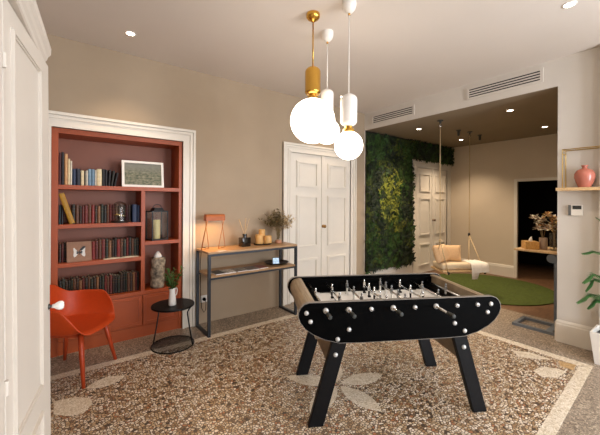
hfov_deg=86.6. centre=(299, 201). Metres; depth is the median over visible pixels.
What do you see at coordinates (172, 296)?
jug
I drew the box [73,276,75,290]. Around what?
book
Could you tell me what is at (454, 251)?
throw pillow
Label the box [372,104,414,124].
ventilation grille
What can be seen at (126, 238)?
book
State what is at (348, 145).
pendant lamp
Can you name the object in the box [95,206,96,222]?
book
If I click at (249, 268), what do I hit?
magazine
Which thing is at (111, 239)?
book
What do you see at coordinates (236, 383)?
floor
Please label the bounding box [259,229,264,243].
candle
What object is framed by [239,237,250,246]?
bottle
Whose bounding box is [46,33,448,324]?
wall
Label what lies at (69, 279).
book
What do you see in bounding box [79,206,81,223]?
book
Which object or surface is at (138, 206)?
book
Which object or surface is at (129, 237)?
book
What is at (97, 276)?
book
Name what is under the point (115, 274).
book
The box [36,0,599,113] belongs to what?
ceiling
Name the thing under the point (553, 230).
hydrangea
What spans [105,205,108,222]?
book
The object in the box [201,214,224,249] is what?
table lamp
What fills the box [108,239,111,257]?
book
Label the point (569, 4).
recessed light
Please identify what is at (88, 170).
book
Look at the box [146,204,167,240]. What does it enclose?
candle lantern
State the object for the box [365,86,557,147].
ceiling
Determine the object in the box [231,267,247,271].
magazine
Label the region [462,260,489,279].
throw blanket
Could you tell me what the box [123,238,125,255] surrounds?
book
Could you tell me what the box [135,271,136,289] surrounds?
book
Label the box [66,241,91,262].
picture
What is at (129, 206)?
book
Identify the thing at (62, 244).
book
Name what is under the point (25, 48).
door
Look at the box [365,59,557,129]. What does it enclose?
beam
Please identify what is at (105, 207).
book
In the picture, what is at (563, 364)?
trim
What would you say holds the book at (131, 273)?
on the bookcase at (134, 316)
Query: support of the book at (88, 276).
on the bookcase at (134, 316)
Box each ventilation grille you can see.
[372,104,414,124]
[466,67,543,99]
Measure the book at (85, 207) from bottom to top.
0.184 m
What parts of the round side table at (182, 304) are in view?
leg, leg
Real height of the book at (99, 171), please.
0.177 m
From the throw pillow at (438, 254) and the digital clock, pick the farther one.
the throw pillow at (438, 254)
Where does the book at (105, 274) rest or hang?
on the bookcase at (134, 316)
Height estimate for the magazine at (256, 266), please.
0.010 m
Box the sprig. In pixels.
[164,266,184,288]
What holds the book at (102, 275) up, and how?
on the bookcase at (134, 316)
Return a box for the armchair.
[50,284,116,388]
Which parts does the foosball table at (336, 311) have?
leg, rod, leg, handle, rod, handle, rod, panel, rod, rod, panel, handle, rod, leg, rod, handle, rod, leg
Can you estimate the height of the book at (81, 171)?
0.152 m
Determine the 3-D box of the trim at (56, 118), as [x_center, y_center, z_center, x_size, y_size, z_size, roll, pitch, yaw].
[-1.872,0.316,3.386,1.514,2.350,0.040,0,0,-37]
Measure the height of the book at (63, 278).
0.216 m
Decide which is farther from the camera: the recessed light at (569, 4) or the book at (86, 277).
the book at (86, 277)
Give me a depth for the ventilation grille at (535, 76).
3.87 m
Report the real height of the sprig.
0.376 m
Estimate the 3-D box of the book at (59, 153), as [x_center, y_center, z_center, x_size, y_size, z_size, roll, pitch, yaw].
[-2.395,-0.324,3.177,0.017,0.315,0.151,0,0,-37]
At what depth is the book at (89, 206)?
3.28 m
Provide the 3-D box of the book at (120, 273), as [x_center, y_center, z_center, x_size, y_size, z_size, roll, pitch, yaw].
[-1.978,0.881,3.513,0.026,0.210,0.131,0,0,-37]
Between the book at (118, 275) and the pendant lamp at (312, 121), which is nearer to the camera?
the pendant lamp at (312, 121)
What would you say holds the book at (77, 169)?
on the bookcase at (134, 316)
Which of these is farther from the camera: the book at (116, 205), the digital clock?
the digital clock
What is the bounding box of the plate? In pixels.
[264,259,288,264]
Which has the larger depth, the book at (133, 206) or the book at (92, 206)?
the book at (133, 206)
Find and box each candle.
[153,220,159,238]
[255,234,262,243]
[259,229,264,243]
[264,235,271,243]
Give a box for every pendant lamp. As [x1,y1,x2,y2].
[290,10,334,143]
[320,29,339,143]
[334,0,362,159]
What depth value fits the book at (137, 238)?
3.56 m
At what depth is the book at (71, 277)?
3.20 m
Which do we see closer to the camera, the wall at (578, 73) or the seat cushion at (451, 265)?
the wall at (578, 73)
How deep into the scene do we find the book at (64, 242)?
3.17 m
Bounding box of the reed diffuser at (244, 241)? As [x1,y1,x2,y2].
[238,218,250,246]
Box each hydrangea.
[532,214,551,237]
[543,211,556,248]
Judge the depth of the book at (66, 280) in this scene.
3.17 m
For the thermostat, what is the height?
0.113 m
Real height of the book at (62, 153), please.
0.322 m
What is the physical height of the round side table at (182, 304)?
0.424 m
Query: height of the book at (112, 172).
0.166 m
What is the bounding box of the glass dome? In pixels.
[111,202,127,222]
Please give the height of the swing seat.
2.396 m
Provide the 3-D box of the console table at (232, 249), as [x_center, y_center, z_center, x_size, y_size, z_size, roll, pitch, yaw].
[-0.642,1.028,4.022,1.215,0.937,0.400,0,0,-37]
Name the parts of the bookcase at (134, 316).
panel, shelf, shelf, cupboard door, panel, panel, shelf, shelf, cupboard door, shelf, panel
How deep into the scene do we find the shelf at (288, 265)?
3.94 m
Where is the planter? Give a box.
[590,325,599,364]
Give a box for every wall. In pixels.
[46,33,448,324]
[449,134,557,277]
[557,47,599,327]
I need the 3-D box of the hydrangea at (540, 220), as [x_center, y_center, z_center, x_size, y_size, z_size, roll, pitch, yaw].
[3.136,0.372,4.140,0.253,0.434,0.187,0,0,13]
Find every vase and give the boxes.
[539,237,547,249]
[574,165,595,186]
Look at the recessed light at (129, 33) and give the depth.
3.00 m
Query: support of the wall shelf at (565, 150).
attached to the wall at (578, 73)
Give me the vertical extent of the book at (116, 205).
0.196 m
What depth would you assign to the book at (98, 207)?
3.32 m
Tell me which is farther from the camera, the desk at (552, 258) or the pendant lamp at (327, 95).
the desk at (552, 258)
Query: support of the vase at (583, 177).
on the wall shelf at (565, 150)
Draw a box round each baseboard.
[369,264,412,273]
[461,258,513,277]
[556,319,592,350]
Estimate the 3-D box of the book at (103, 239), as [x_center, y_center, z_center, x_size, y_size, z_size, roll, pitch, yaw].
[-2.110,0.495,3.409,0.030,0.209,0.131,0,0,-37]
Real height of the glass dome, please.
0.229 m
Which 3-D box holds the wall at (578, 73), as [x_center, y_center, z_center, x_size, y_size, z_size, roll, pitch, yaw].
[4.041,-0.020,2.098,0.300,3.080,3.685,0,0,-37]
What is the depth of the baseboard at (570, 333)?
3.35 m
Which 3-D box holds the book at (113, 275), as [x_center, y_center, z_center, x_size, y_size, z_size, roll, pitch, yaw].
[-2.039,0.886,3.466,0.020,0.197,0.131,0,0,-37]
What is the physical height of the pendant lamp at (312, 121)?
1.087 m
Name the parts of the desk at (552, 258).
foot frame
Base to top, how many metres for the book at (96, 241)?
0.195 m
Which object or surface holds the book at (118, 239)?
on the bookcase at (134, 316)
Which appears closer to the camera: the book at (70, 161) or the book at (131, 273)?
the book at (70, 161)
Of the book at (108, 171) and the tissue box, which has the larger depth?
the tissue box
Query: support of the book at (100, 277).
on the bookcase at (134, 316)
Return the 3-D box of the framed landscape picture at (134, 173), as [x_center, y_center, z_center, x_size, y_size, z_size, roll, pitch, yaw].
[-1.761,-0.309,3.580,0.426,0.292,0.055,0,0,-37]
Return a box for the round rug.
[439,273,553,305]
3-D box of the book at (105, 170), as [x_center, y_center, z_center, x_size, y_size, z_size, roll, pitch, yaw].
[-2.084,-0.252,3.412,0.021,0.174,0.151,0,0,-37]
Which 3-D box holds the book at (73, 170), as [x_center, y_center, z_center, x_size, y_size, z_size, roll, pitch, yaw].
[-2.304,-0.249,3.245,0.029,0.165,0.151,0,0,-37]
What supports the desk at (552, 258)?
on the floor at (583, 418)
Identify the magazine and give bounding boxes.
[211,270,223,274]
[219,269,235,273]
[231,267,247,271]
[242,266,258,270]
[254,265,267,268]
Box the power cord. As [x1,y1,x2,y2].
[200,247,205,311]
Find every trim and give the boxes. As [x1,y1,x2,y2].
[48,110,195,328]
[50,313,592,434]
[53,350,564,415]
[514,177,557,277]
[559,361,575,369]
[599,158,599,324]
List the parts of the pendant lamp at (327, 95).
rod, globe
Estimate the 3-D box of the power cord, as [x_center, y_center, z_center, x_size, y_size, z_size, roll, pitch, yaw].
[-1.164,0.952,3.874,0.092,0.812,0.057,0,0,32]
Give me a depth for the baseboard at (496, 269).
6.55 m
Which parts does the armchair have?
under frame, leg, leg, leg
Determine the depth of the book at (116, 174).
3.41 m
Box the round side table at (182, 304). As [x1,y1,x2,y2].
[150,298,194,353]
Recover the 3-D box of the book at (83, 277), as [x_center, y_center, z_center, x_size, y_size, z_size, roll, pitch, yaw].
[-2.251,0.882,3.305,0.021,0.205,0.131,0,0,-37]
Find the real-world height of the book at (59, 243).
0.181 m
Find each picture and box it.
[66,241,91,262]
[121,160,163,187]
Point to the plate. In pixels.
(281, 262)
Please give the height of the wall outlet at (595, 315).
0.080 m
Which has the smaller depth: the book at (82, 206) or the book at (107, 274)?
the book at (82, 206)
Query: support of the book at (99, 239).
on the bookcase at (134, 316)
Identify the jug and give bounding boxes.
[168,287,177,305]
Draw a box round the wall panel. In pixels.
[365,131,454,273]
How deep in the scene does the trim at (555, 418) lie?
2.81 m
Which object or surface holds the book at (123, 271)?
on the bookcase at (134, 316)
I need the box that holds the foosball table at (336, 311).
[287,273,500,427]
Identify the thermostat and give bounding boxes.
[568,205,582,215]
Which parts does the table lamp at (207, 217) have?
lamp shade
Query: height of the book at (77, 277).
0.212 m
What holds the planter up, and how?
on the floor at (583, 418)
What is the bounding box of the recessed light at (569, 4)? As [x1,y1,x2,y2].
[561,0,577,8]
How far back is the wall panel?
6.02 m
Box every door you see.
[0,0,63,434]
[282,142,356,305]
[412,160,450,272]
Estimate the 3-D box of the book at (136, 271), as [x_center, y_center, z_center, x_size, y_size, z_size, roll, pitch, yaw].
[-1.847,0.887,3.608,0.020,0.198,0.131,0,0,-37]
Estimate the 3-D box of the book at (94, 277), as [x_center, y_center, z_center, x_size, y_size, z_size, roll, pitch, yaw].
[-2.172,0.887,3.364,0.025,0.195,0.131,0,0,-37]
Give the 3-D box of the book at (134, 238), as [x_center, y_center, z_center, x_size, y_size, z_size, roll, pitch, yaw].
[-1.869,0.505,3.590,0.026,0.192,0.131,0,0,-37]
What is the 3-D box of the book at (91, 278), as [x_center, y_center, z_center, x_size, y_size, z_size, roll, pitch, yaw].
[-2.195,0.890,3.351,0.025,0.189,0.131,0,0,-37]
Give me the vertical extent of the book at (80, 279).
0.186 m
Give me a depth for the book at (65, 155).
3.15 m
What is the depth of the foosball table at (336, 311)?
2.22 m
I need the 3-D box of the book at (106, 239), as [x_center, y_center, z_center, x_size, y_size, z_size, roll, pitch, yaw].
[-2.086,0.498,3.427,0.028,0.204,0.131,0,0,-37]
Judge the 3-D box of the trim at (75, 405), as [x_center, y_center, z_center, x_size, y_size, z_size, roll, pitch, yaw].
[0.226,1.505,2.656,4.091,0.012,2.681,0,0,-37]
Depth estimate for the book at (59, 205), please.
3.12 m
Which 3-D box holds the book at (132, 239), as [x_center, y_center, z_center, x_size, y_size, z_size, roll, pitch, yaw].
[-1.890,0.502,3.575,0.023,0.197,0.131,0,0,-37]
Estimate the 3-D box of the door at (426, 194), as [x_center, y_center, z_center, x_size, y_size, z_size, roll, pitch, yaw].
[2.924,0.329,6.970,1.485,2.370,0.092,0,0,-37]
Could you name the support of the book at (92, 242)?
on the bookcase at (134, 316)
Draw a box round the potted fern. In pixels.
[576,217,599,309]
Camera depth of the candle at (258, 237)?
4.11 m
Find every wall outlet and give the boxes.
[200,295,206,302]
[592,311,598,320]
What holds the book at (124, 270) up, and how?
on the bookcase at (134, 316)
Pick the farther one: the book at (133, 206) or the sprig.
the book at (133, 206)
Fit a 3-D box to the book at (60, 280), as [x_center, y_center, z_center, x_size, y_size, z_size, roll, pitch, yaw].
[-2.403,0.880,3.191,0.025,0.206,0.131,0,0,-37]
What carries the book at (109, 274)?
on the bookcase at (134, 316)
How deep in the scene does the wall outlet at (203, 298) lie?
3.91 m
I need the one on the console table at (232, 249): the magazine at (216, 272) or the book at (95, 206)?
the magazine at (216, 272)
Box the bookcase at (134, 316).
[50,127,181,357]
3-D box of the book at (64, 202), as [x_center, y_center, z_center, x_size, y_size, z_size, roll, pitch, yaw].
[-2.290,0.065,3.127,0.135,0.310,0.021,0,0,-37]
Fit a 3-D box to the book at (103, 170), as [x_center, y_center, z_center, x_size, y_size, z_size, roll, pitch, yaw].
[-2.103,-0.254,3.397,0.023,0.178,0.151,0,0,-37]
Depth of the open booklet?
3.40 m
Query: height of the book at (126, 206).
0.186 m
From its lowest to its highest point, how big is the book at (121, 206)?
0.191 m
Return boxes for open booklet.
[103,255,138,259]
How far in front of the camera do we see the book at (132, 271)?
3.54 m
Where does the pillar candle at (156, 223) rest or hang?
in the candle lantern
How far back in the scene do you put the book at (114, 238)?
3.43 m
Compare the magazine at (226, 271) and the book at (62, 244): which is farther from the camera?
the magazine at (226, 271)
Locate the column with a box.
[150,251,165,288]
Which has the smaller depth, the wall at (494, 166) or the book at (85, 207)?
the book at (85, 207)
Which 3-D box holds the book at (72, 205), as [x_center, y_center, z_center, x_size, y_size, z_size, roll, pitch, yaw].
[-2.313,0.123,3.250,0.030,0.196,0.131,0,0,-37]
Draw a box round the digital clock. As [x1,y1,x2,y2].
[272,257,278,263]
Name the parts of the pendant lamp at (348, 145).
globe, rod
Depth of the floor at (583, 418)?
3.45 m
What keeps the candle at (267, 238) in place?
on the tray
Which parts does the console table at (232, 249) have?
leg, leg, leg, leg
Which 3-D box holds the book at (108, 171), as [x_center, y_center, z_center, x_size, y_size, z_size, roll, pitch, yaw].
[-2.057,-0.251,3.426,0.029,0.171,0.141,0,0,-37]
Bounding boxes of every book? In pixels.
[58,193,74,223]
[58,278,61,287]
[59,153,60,184]
[59,205,60,223]
[59,243,60,262]
[61,152,63,184]
[61,205,62,223]
[61,242,63,261]
[62,277,64,288]
[64,154,67,184]
[64,242,65,261]
[65,279,67,289]
[68,159,69,184]
[68,278,70,290]
[70,161,71,184]
[70,276,72,290]
[71,204,74,223]
[72,169,75,184]
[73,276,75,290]
[75,205,78,223]
[76,168,79,184]
[76,276,78,289]
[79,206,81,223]
[79,278,81,289]
[80,170,83,184]
[82,206,83,223]
[82,276,84,289]
[84,205,87,223]
[84,276,87,289]
[87,169,90,185]
[87,204,90,222]
[87,274,89,288]
[90,277,92,288]
[91,169,94,185]
[91,205,94,222]
[91,241,94,259]
[93,276,95,288]
[94,240,97,258]
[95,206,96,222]
[95,275,98,288]
[96,169,101,185]
[97,206,100,222]
[97,238,101,258]
[99,204,103,222]
[99,275,101,288]
[101,238,104,258]
[101,274,103,289]
[102,169,104,185]
[103,273,106,291]
[104,206,106,222]
[105,170,106,185]
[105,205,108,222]
[105,238,107,257]
[107,170,110,185]
[107,274,108,293]
[108,204,111,222]
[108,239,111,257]
[108,273,111,293]
[110,171,114,185]
[111,239,113,256]
[112,205,114,220]
[112,274,114,293]
[113,173,117,185]
[113,204,117,220]
[113,237,116,256]
[114,273,116,292]
[117,238,119,256]
[117,274,119,292]
[119,205,122,220]
[119,237,122,256]
[119,271,122,292]
[121,270,124,291]
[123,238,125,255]
[124,205,127,220]
[124,270,126,291]
[125,237,128,255]
[127,236,130,255]
[127,271,129,291]
[128,205,130,221]
[129,271,132,290]
[130,204,136,221]
[131,238,133,255]
[131,270,134,290]
[134,237,138,255]
[134,238,135,255]
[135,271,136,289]
[136,271,138,289]
[137,205,139,221]
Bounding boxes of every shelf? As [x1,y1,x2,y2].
[199,262,294,277]
[556,146,599,190]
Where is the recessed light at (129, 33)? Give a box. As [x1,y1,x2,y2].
[124,31,136,36]
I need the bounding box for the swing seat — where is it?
[431,120,486,274]
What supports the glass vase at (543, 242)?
on the desk at (552, 258)
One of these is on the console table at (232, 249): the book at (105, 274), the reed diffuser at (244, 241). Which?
the reed diffuser at (244, 241)
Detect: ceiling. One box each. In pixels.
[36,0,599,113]
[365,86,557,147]
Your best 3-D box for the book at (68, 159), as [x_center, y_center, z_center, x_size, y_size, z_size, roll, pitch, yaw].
[-2.337,-0.297,3.220,0.018,0.262,0.151,0,0,-37]
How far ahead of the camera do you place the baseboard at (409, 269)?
6.22 m
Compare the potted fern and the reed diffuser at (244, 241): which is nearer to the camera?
the potted fern
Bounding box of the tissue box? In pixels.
[521,236,538,249]
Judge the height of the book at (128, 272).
0.207 m
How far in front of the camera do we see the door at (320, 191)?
5.03 m
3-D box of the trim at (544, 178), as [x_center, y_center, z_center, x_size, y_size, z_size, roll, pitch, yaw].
[4.626,0.532,5.939,0.018,1.980,1.120,0,0,-37]
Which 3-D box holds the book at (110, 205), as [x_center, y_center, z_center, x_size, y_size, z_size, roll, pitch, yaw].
[-2.055,0.125,3.443,0.025,0.194,0.131,0,0,-37]
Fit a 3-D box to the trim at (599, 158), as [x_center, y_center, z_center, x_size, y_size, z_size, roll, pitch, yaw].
[3.094,-0.025,3.043,0.075,3.080,0.335,0,0,-37]
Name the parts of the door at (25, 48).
door, cornice, knob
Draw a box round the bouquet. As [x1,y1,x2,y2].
[258,208,295,238]
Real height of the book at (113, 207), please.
0.192 m
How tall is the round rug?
0.021 m
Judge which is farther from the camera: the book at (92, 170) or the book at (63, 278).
the book at (92, 170)
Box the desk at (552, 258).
[512,247,556,335]
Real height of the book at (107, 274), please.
0.196 m
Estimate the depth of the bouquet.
4.32 m
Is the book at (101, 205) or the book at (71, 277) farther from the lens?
the book at (101, 205)
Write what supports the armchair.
on the floor at (583, 418)
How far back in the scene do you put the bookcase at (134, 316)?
3.53 m
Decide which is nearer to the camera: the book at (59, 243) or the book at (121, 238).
the book at (59, 243)
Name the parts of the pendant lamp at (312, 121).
globe, rod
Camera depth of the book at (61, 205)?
3.13 m
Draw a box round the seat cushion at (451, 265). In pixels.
[433,261,471,269]
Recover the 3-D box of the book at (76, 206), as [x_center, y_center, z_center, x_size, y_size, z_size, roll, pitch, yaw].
[-2.286,0.127,3.265,0.030,0.188,0.131,0,0,-37]
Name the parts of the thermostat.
panel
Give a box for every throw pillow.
[432,244,448,263]
[445,245,461,261]
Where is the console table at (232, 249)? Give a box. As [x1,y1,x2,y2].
[196,242,296,337]
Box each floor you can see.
[50,262,599,434]
[50,316,578,434]

